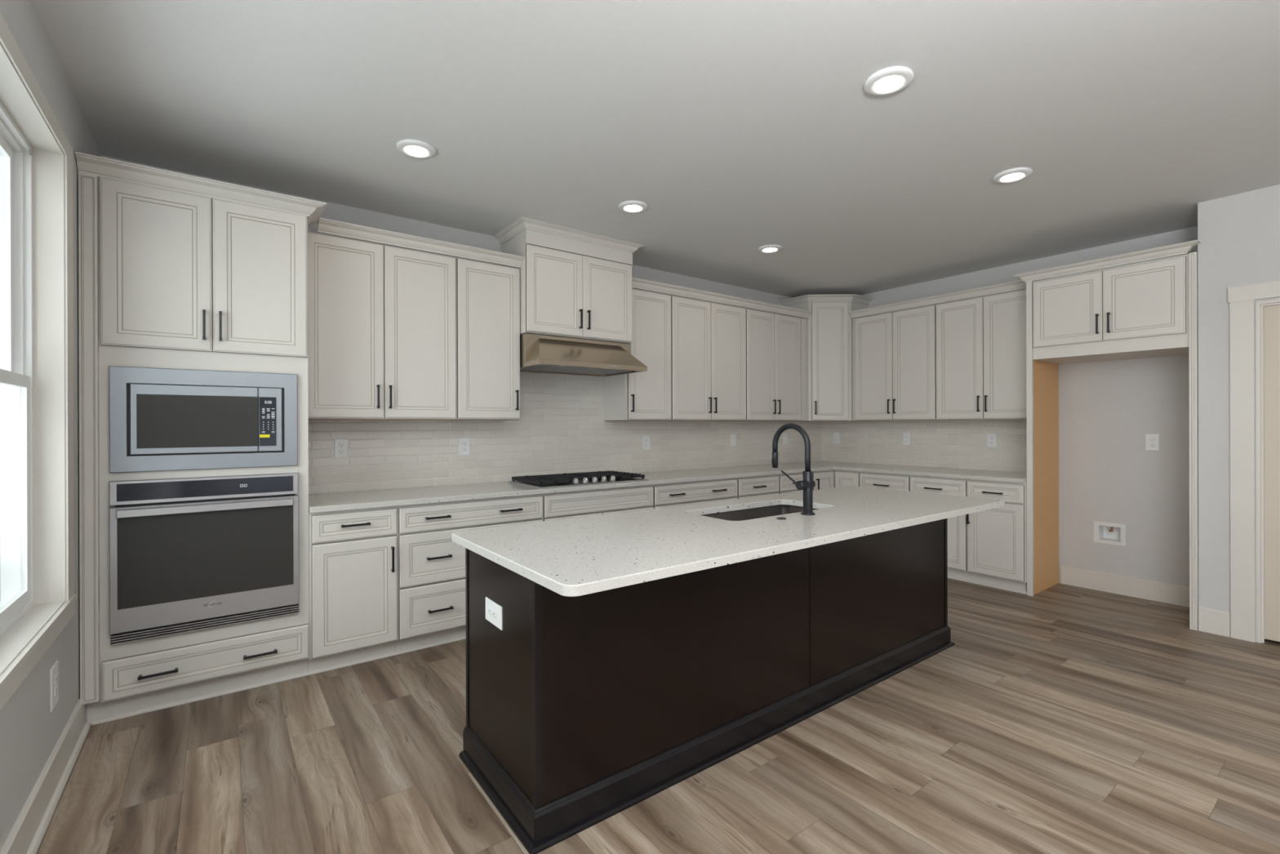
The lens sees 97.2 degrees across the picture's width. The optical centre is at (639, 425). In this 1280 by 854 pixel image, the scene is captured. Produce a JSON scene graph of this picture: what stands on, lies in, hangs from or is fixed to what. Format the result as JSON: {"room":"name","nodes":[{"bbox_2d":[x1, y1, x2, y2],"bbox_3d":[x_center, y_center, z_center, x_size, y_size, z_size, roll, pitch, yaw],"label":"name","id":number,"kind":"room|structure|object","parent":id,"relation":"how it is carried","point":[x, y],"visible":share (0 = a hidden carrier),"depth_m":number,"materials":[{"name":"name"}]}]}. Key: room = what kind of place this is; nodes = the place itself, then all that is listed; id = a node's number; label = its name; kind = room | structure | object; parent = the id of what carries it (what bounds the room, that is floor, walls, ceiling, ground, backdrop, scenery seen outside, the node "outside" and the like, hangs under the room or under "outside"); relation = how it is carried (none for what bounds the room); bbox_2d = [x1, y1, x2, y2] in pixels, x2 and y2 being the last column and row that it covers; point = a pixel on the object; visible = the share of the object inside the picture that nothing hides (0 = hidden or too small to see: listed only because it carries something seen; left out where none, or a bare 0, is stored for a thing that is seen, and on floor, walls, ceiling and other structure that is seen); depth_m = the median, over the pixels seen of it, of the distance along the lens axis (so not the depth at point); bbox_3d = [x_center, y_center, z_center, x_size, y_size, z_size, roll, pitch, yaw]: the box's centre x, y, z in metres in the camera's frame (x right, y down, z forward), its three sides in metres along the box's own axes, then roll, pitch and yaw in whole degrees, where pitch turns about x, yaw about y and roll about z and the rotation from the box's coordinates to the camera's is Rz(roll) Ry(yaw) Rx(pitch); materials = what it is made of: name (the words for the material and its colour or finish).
{"room":"kitchen","nodes":[
{"label":"kitchen","id":0,"kind":"room"},
{"bbox_2d":[0,0,100,851],"bbox_3d":[-0.511,-0.043,-0.284,0.160,2.770,8.000,0,0,-37],"label":"wall","id":1,"kind":"structure","parent":0,"point":[29,732],"depth_m":2.02,"materials":[{"name":"paint"}]},
{"bbox_2d":[0,44,65,675],"bbox_3d":[-1.792,-0.188,1.446,0.170,1.757,1.805,0,0,-37],"label":"window","id":2,"kind":"structure","parent":1,"relation":"in","point":[33,432],"depth_m":2.13,"materials":[{"name":"paint"}]},
{"bbox_2d":[0,13,77,710],"bbox_3d":[-1.721,-0.180,1.498,0.026,1.910,2.035,0,0,-37],"label":"trim","id":3,"kind":"structure","parent":1,"relation":"attached to","point":[13,676],"depth_m":2.22,"materials":[{"name":"paint"}]},
{"bbox_2d":[0,697,91,853],"bbox_3d":[-0.264,1.269,-0.449,0.032,0.146,7.446,0,0,-37],"label":"baseboard","id":4,"kind":"structure","parent":1,"relation":"attached to","point":[27,833],"depth_m":1.97,"materials":[{"name":"paint"}]},
{"bbox_2d":[49,659,58,711],"bbox_3d":[-2.177,0.967,2.101,0.008,0.155,0.105,0,0,-37],"label":"outlet","id":5,"kind":"object","parent":1,"relation":"attached to","point":[54,671],"visible":1,"depth_m":2.09,"materials":[{"name":"white plastic"}]},
{"bbox_2d":[54,674,57,684],"bbox_3d":[-2.175,0.946,2.103,0.002,0.033,0.033,0,0,-37],"label":"receptacle","id":6,"kind":"object","parent":5,"relation":"attached to","point":[55,675],"depth_m":2.10,"materials":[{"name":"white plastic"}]},
{"bbox_2d":[54,685,57,695],"bbox_3d":[-2.175,0.989,2.103,0.002,0.033,0.033,0,0,-37],"label":"receptacle","id":7,"kind":"object","parent":5,"relation":"attached to","point":[55,686],"depth_m":2.10,"materials":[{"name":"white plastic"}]},
{"bbox_2d":[100,155,791,421],"bbox_3d":[-0.412,-0.046,4.899,6.585,2.770,0.200,0,0,-37],"label":"wall","id":8,"kind":"structure","parent":0,"point":[333,211],"depth_m":4.06,"materials":[{"name":"paint"}]},
{"bbox_2d":[307,231,456,420],"bbox_3d":[-1.663,-0.577,3.611,0.888,1.084,0.372,0,0,-37],"label":"upper cabinet","id":9,"kind":"object","parent":8,"relation":"attached to","point":[382,318],"visible":0.91,"depth_m":3.47,"materials":[{"name":"paint"}]},
{"bbox_2d":[317,217,524,267],"bbox_3d":[-1.341,-1.154,3.623,1.264,0.064,0.068,0,0,-37],"label":"crown molding","id":10,"kind":"structure","parent":9,"relation":"attached to","point":[324,225],"depth_m":3.56,"materials":[{"name":"paint"}]},
{"bbox_2d":[453,257,519,420],"bbox_3d":[-1.123,-0.579,4.013,0.456,1.084,0.372,0,0,-37],"label":"upper cabinet","id":11,"kind":"object","parent":8,"relation":"attached to","point":[488,295],"visible":0.96,"depth_m":3.88,"materials":[{"name":"paint"}]},
{"bbox_2d":[308,372,820,494],"bbox_3d":[0.002,-0.117,5.077,5.308,1.081,0.007,0,0,-37],"label":"backsplash","id":12,"kind":"structure","parent":8,"relation":"attached to","point":[562,428],"depth_m":4.49,"materials":[{"name":"tile"}]},
{"bbox_2d":[333,438,348,458],"bbox_3d":[-1.922,0.148,3.635,0.080,0.127,0.008,0,0,-37],"label":"outlet","id":13,"kind":"object","parent":12,"relation":"attached to","point":[340,445],"visible":1,"depth_m":3.63,"materials":[{"name":"white plastic"}]},
{"bbox_2d":[338,442,344,447],"bbox_3d":[-1.921,0.127,3.633,0.033,0.033,0.002,0,0,-37],"label":"receptacle","id":14,"kind":"object","parent":13,"relation":"attached to","point":[340,444],"depth_m":3.63,"materials":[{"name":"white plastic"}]},
{"bbox_2d":[338,448,344,454],"bbox_3d":[-1.921,0.170,3.633,0.033,0.033,0.002,0,0,-37],"label":"receptacle","id":15,"kind":"object","parent":13,"relation":"attached to","point":[341,451],"depth_m":3.63,"materials":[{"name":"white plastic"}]},
{"bbox_2d":[458,437,470,455],"bbox_3d":[-1.277,0.153,4.115,0.080,0.127,0.008,0,0,-37],"label":"outlet","id":16,"kind":"object","parent":12,"relation":"attached to","point":[464,442],"visible":1,"depth_m":4.11,"materials":[{"name":"white plastic"}]},
{"bbox_2d":[642,435,649,449],"bbox_3d":[0.058,0.156,5.108,0.080,0.127,0.008,0,0,-37],"label":"outlet","id":17,"kind":"object","parent":12,"relation":"attached to","point":[646,439],"visible":1,"depth_m":5.10,"materials":[{"name":"white plastic"}]},
{"bbox_2d":[730,434,736,446],"bbox_3d":[0.957,0.150,5.775,0.080,0.127,0.010,0,0,-37],"label":"light switch","id":18,"kind":"object","parent":12,"relation":"attached to","point":[733,437],"visible":1,"depth_m":5.77,"materials":[{"name":"white plastic"}]},
{"bbox_2d":[782,432,787,444],"bbox_3d":[1.612,0.148,6.263,0.080,0.127,0.010,0,0,-37],"label":"light switch","id":19,"kind":"object","parent":12,"relation":"attached to","point":[784,435],"visible":1,"depth_m":6.26,"materials":[{"name":"white plastic"}]},
{"bbox_2d":[493,216,644,343],"bbox_3d":[-0.534,-1.042,4.373,1.055,0.772,0.496,0,0,-37],"label":"upper cabinet","id":20,"kind":"object","parent":8,"relation":"attached to","point":[575,283],"visible":0.99,"depth_m":4.18,"materials":[{"name":"paint"}]},
{"bbox_2d":[520,333,647,377],"bbox_3d":[-0.492,-0.533,4.319,0.914,0.234,0.618,0,0,-37],"label":"range hood","id":21,"kind":"object","parent":20,"relation":"attached to","point":[539,353],"visible":0.97,"depth_m":4.14,"materials":[{"name":"metal"}]},
{"bbox_2d":[604,288,671,421],"bbox_3d":[-0.007,-0.583,4.843,0.482,1.084,0.372,0,0,-37],"label":"upper cabinet","id":22,"kind":"object","parent":8,"relation":"attached to","point":[643,396],"visible":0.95,"depth_m":4.73,"materials":[{"name":"paint"}]},
{"bbox_2d":[653,295,746,421],"bbox_3d":[0.561,-0.585,5.265,0.932,1.084,0.372,0,0,-37],"label":"upper cabinet","id":23,"kind":"object","parent":8,"relation":"attached to","point":[708,339],"visible":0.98,"depth_m":5.11,"materials":[{"name":"paint"}]},
{"bbox_2d":[631,277,813,318],"bbox_3d":[0.855,-1.161,5.256,2.360,0.064,0.068,0,0,-37],"label":"crown molding","id":24,"kind":"structure","parent":23,"relation":"attached to","point":[638,283],"depth_m":5.13,"materials":[{"name":"paint"}]},
{"bbox_2d":[745,308,807,421],"bbox_3d":[1.317,-0.588,5.827,0.950,1.084,0.372,0,0,-37],"label":"upper cabinet","id":25,"kind":"object","parent":8,"relation":"attached to","point":[776,344],"visible":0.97,"depth_m":5.67,"materials":[{"name":"paint"}]},
{"bbox_2d":[779,293,873,421],"bbox_3d":[2.033,-0.711,6.168,0.742,1.325,0.681,0,0,-37],"label":"upper cabinet","id":26,"kind":"object","parent":8,"relation":"attached to","point":[829,326],"visible":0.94,"depth_m":5.97,"materials":[{"name":"paint"}]},
{"bbox_2d":[32,0,1279,297],"bbox_3d":[2.031,-1.486,1.608,6.585,0.100,8.400,0,0,-37],"label":"ceiling","id":27,"kind":"structure","parent":0,"point":[740,126],"depth_m":2.61,"materials":[{"name":"paint"}]},
{"bbox_2d":[395,138,435,159],"bbox_3d":[-1.152,-1.419,2.909,0.192,0.017,0.192,0,0,-37],"label":"recessed light","id":28,"kind":"object","parent":27,"relation":"in","point":[414,148],"visible":1,"depth_m":2.89,"materials":[{"name":"white plastic"}]},
{"bbox_2d":[617,200,647,213],"bbox_3d":[-0.045,-1.423,3.687,0.192,0.017,0.192,0,0,-37],"label":"recessed light","id":29,"kind":"object","parent":27,"relation":"in","point":[633,206],"visible":1,"depth_m":3.66,"materials":[{"name":"white plastic"}]},
{"bbox_2d":[757,244,782,253],"bbox_3d":[1.053,-1.427,4.574,0.192,0.017,0.192,0,0,-37],"label":"recessed light","id":30,"kind":"object","parent":27,"relation":"in","point":[766,248],"visible":1,"depth_m":4.55,"materials":[{"name":"white plastic"}]},
{"bbox_2d":[863,66,914,96],"bbox_3d":[1.034,-1.425,2.348,0.192,0.017,0.192,0,0,-37],"label":"recessed light","id":31,"kind":"object","parent":27,"relation":"in","point":[889,81],"visible":1,"depth_m":2.33,"materials":[{"name":"white plastic"}]},
{"bbox_2d":[992,167,1032,183],"bbox_3d":[2.136,-1.429,3.239,0.192,0.017,0.192,0,0,-37],"label":"recessed light","id":32,"kind":"object","parent":27,"relation":"in","point":[1014,175],"visible":1,"depth_m":3.22,"materials":[{"name":"white plastic"}]},
{"bbox_2d":[35,577,1279,853],"bbox_3d":[2.039,1.384,1.610,6.585,0.100,8.400,0,0,-37],"label":"floor","id":33,"kind":"structure","parent":0,"point":[1062,718],"depth_m":2.24,"materials":[{"name":"brown wood"}]},
{"bbox_2d":[74,151,326,724],"bbox_3d":[-2.242,0.086,2.980,0.951,2.520,0.690,0,0,-37],"label":"tall cabinet","id":34,"kind":"object","parent":33,"relation":"on","point":[171,275],"visible":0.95,"depth_m":2.67,"materials":[{"name":"paint"}]},
{"bbox_2d":[108,365,297,472],"bbox_3d":[-2.211,-0.028,2.913,0.725,0.479,0.439,0,0,-37],"label":"microwave","id":35,"kind":"object","parent":34,"relation":"in","point":[161,419],"visible":1,"depth_m":2.72,"materials":[{"name":"metal"}]},
{"bbox_2d":[109,472,299,644],"bbox_3d":[-2.241,0.616,2.959,0.729,0.732,0.628,0,0,-37],"label":"wall oven","id":36,"kind":"object","parent":34,"relation":"in","point":[187,554],"visible":1,"depth_m":2.71,"materials":[{"name":"metal"}]},
{"bbox_2d":[92,575,1026,724],"bbox_3d":[0.295,1.328,3.499,5.572,0.018,1.778,0,0,-37],"label":"trim","id":37,"kind":"structure","parent":34,"relation":"attached to","point":[122,715],"depth_m":2.98,"materials":[{"name":"paint"}]},
{"bbox_2d":[307,505,397,670],"bbox_3d":[-1.748,0.902,3.360,0.444,0.884,0.669,0,0,-37],"label":"base cabinet","id":38,"kind":"object","parent":33,"relation":"on","point":[353,553],"visible":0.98,"depth_m":3.12,"materials":[{"name":"paint"}]},
{"bbox_2d":[395,493,542,650],"bbox_3d":[-1.197,0.900,3.769,0.926,0.884,0.669,0,0,-37],"label":"base cabinet","id":39,"kind":"object","parent":33,"relation":"on","point":[431,566],"visible":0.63,"depth_m":3.39,"materials":[{"name":"paint"}]},
{"bbox_2d":[308,460,1026,512],"bbox_3d":[0.697,0.437,4.144,5.306,0.030,2.331,0,0,-37],"label":"countertop","id":40,"kind":"structure","parent":39,"relation":"on","point":[324,502],"depth_m":4.14,"materials":[{"name":"stone"}]},
{"bbox_2d":[508,471,648,488],"bbox_3d":[-0.459,0.401,4.304,0.924,0.048,0.527,0,0,-37],"label":"cooktop","id":41,"kind":"object","parent":40,"relation":"in","point":[545,481],"visible":1,"depth_m":4.19,"materials":[{"name":"glass"}]},
{"bbox_2d":[542,484,653,521],"bbox_3d":[-0.446,0.898,4.328,0.944,0.884,0.669,0,0,-37],"label":"base cabinet","id":42,"kind":"object","parent":33,"relation":"on","point":[576,504],"visible":0.3,"depth_m":4.06,"materials":[{"name":"paint"}]},
{"bbox_2d":[653,477,737,508],"bbox_3d":[0.307,0.895,4.888,0.930,0.884,0.669,0,0,-37],"label":"base cabinet","id":43,"kind":"object","parent":33,"relation":"on","point":[675,494],"visible":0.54,"depth_m":4.62,"materials":[{"name":"paint"}]},
{"bbox_2d":[458,518,955,853],"bbox_3d":[0.590,0.896,2.861,2.810,0.884,0.663,0,0,-37],"label":"kitchen island","id":44,"kind":"object","parent":33,"relation":"on","point":[581,710],"visible":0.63,"depth_m":2.16,"materials":[{"name":"black wood"}]},
{"bbox_2d":[485,596,502,630],"bbox_3d":[-0.539,0.689,2.073,0.008,0.083,0.150,0,0,-37],"label":"outlet","id":45,"kind":"object","parent":44,"relation":"attached to","point":[493,610],"visible":1,"depth_m":2.06,"materials":[{"name":"white plastic"}]},
{"bbox_2d":[488,607,492,616],"bbox_3d":[-0.554,0.689,2.089,0.002,0.033,0.033,0,0,-37],"label":"receptacle","id":46,"kind":"object","parent":45,"relation":"attached to","point":[490,609],"depth_m":2.09,"materials":[{"name":"white plastic"}]},
{"bbox_2d":[493,609,497,619],"bbox_3d":[-0.528,0.689,2.055,0.002,0.033,0.033,0,0,-37],"label":"receptacle","id":47,"kind":"object","parent":45,"relation":"attached to","point":[495,611],"depth_m":2.05,"materials":[{"name":"white plastic"}]},
{"bbox_2d":[451,485,1004,596],"bbox_3d":[0.646,0.435,2.716,2.805,0.036,0.965,0,0,-37],"label":"island countertop","id":48,"kind":"structure","parent":44,"relation":"on","point":[580,556],"depth_m":2.21,"materials":[{"name":"stone"}]},
{"bbox_2d":[702,504,819,520],"bbox_3d":[0.622,0.554,2.872,0.818,0.200,0.405,0,0,-37],"label":"sink","id":49,"kind":"object","parent":48,"relation":"in","point":[779,509],"visible":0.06,"depth_m":3.12,"materials":[{"name":"metal"}]},
{"bbox_2d":[771,422,815,515],"bbox_3d":[0.732,0.206,2.750,0.106,0.434,0.245,0,0,-37],"label":"faucet","id":50,"kind":"object","parent":48,"relation":"on","point":[807,484],"visible":1,"depth_m":2.68,"materials":[{"name":"black metal"}]},
{"bbox_2d":[737,474,778,498],"bbox_3d":[0.903,0.893,5.331,0.552,0.884,0.669,0,0,-37],"label":"base cabinet","id":51,"kind":"object","parent":33,"relation":"on","point":[764,485],"visible":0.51,"depth_m":5.08,"materials":[{"name":"paint"}]},
{"bbox_2d":[777,471,803,493],"bbox_3d":[1.329,0.892,5.648,0.507,0.884,0.669,0,0,-37],"label":"base cabinet","id":52,"kind":"object","parent":33,"relation":"on","point":[786,485],"visible":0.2,"depth_m":5.34,"materials":[{"name":"paint"}]},
{"bbox_2d":[812,469,859,490],"bbox_3d":[2.004,0.889,6.000,0.994,0.884,0.909,0,0,-37],"label":"base cabinet","id":53,"kind":"object","parent":33,"relation":"on","point":[833,478],"visible":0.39,"depth_m":5.66,"materials":[{"name":"paint"}]},
{"bbox_2d":[859,471,910,491],"bbox_3d":[2.547,0.888,5.522,0.693,0.884,0.505,0,0,-37],"label":"drawer","id":54,"kind":"object","parent":33,"relation":"on","point":[868,479],"visible":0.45,"depth_m":5.32,"materials":[{"name":"paint"}]},
{"bbox_2d":[910,475,970,579],"bbox_3d":[2.844,0.887,5.123,0.693,0.884,0.488,0,0,-37],"label":"base cabinet","id":55,"kind":"object","parent":33,"relation":"on","point":[957,526],"visible":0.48,"depth_m":4.83,"materials":[{"name":"paint"}]},
{"bbox_2d":[966,479,1026,591],"bbox_3d":[3.117,0.887,4.756,0.693,0.884,0.425,0,0,-37],"label":"base cabinet","id":56,"kind":"object","parent":33,"relation":"on","point":[997,537],"visible":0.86,"depth_m":4.55,"materials":[{"name":"paint"}]},
{"bbox_2d":[1013,240,1200,630],"bbox_3d":[3.521,0.072,4.224,0.676,2.512,1.050,0,0,-37],"label":"refrigerator surround","id":57,"kind":"object","parent":33,"relation":"on","point":[1149,308],"visible":0.98,"depth_m":4.09,"materials":[{"name":"paint"}]},
{"bbox_2d":[860,226,1197,586],"bbox_3d":[4.597,-0.060,3.514,0.200,2.770,8.000,0,0,-37],"label":"wall","id":58,"kind":"structure","parent":0,"point":[1107,409],"depth_m":4.45,"materials":[{"name":"paint"}]},
{"bbox_2d":[852,304,937,421],"bbox_3d":[2.614,-0.592,5.713,0.352,1.084,0.870,0,0,-37],"label":"upper cabinet","id":59,"kind":"object","parent":58,"relation":"attached to","point":[895,353],"visible":0.98,"depth_m":5.58,"materials":[{"name":"paint"}]},
{"bbox_2d":[848,280,1039,318],"bbox_3d":[2.725,-1.167,5.271,0.068,0.064,1.712,0,0,-37],"label":"crown molding","id":60,"kind":"structure","parent":59,"relation":"attached to","point":[1020,284],"depth_m":5.19,"materials":[{"name":"paint"}]},
{"bbox_2d":[820,419,1026,472],"bbox_3d":[2.825,0.182,5.723,0.007,0.464,2.324,0,0,-37],"label":"backsplash","id":61,"kind":"structure","parent":58,"relation":"attached to","point":[952,444],"depth_m":5.61,"materials":[{"name":"tile"}]},
{"bbox_2d":[833,432,839,443],"bbox_3d":[2.252,0.143,6.479,0.008,0.127,0.080,0,0,-37],"label":"outlet","id":62,"kind":"object","parent":61,"relation":"attached to","point":[836,435],"visible":1,"depth_m":6.47,"materials":[{"name":"white plastic"}]},
{"bbox_2d":[902,432,910,444],"bbox_3d":[2.744,0.139,5.817,0.008,0.127,0.080,0,0,-37],"label":"outlet","id":63,"kind":"object","parent":61,"relation":"attached to","point":[906,436],"visible":1,"depth_m":5.81,"materials":[{"name":"white plastic"}]},
{"bbox_2d":[986,433,996,447],"bbox_3d":[3.222,0.136,5.176,0.008,0.127,0.080,0,0,-37],"label":"outlet","id":64,"kind":"object","parent":61,"relation":"attached to","point":[991,437],"visible":1,"depth_m":5.17,"materials":[{"name":"white plastic"}]},
{"bbox_2d":[935,288,1026,420],"bbox_3d":[3.126,-0.593,5.026,0.352,1.084,0.842,0,0,-37],"label":"upper cabinet","id":65,"kind":"object","parent":58,"relation":"attached to","point":[981,341],"visible":0.85,"depth_m":4.96,"materials":[{"name":"paint"}]},
{"bbox_2d":[1093,520,1125,546],"bbox_3d":[3.769,0.861,4.522,0.081,0.170,0.204,0,0,-37],"label":"water supply box","id":66,"kind":"object","parent":58,"relation":"attached to","point":[1108,533],"visible":1,"depth_m":4.53,"materials":[{"name":"white plastic"}]},
{"bbox_2d":[1060,565,1189,607],"bbox_3d":[3.820,1.254,4.385,0.015,0.146,0.922,0,0,-37],"label":"baseboard","id":67,"kind":"structure","parent":58,"relation":"attached to","point":[1166,593],"depth_m":4.40,"materials":[{"name":"paint"}]},
{"bbox_2d":[1145,434,1159,450],"bbox_3d":[3.891,0.129,4.289,0.008,0.125,0.080,0,0,-37],"label":"outlet","id":68,"kind":"object","parent":58,"relation":"attached to","point":[1152,441],"visible":1,"depth_m":4.29,"materials":[{"name":"white plastic"}]},
{"bbox_2d":[1149,437,1155,441],"bbox_3d":[3.889,0.107,4.287,0.002,0.033,0.033,0,0,-37],"label":"receptacle","id":69,"kind":"object","parent":68,"relation":"attached to","point":[1151,439],"depth_m":4.29,"materials":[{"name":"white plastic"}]},
{"bbox_2d":[1149,443,1155,447],"bbox_3d":[3.889,0.150,4.287,0.002,0.033,0.033,0,0,-37],"label":"receptacle","id":70,"kind":"object","parent":68,"relation":"attached to","point":[1151,445],"depth_m":4.29,"materials":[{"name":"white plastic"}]},
{"bbox_2d":[1197,184,1279,641],"bbox_3d":[5.263,-0.061,1.955,0.590,2.770,4.702,0,0,-37],"label":"wall","id":71,"kind":"structure","parent":0,"point":[1238,235],"depth_m":3.58,"materials":[{"name":"paint"}]},
{"bbox_2d":[1198,606,1230,636],"bbox_3d":[5.025,1.249,1.775,0.015,0.152,4.701,0,0,-37],"label":"baseboard","id":72,"kind":"structure","parent":71,"relation":"attached to","point":[1210,620],"depth_m":3.60,"materials":[{"name":"paint"}]},
{"bbox_2d":[1227,280,1279,642],"bbox_3d":[4.009,0.231,3.131,0.021,2.191,1.041,0,0,-37],"label":"trim","id":73,"kind":"structure","parent":71,"relation":"attached to","point":[1242,299],"depth_m":3.49,"materials":[{"name":"paint"}]},
{"bbox_2d":[1255,298,1279,643],"bbox_3d":[4.064,0.284,3.172,0.124,2.085,0.807,0,0,-37],"label":"door","id":74,"kind":"structure","parent":71,"relation":"in","point":[1267,312],"depth_m":3.44,"materials":[{"name":"paint"}]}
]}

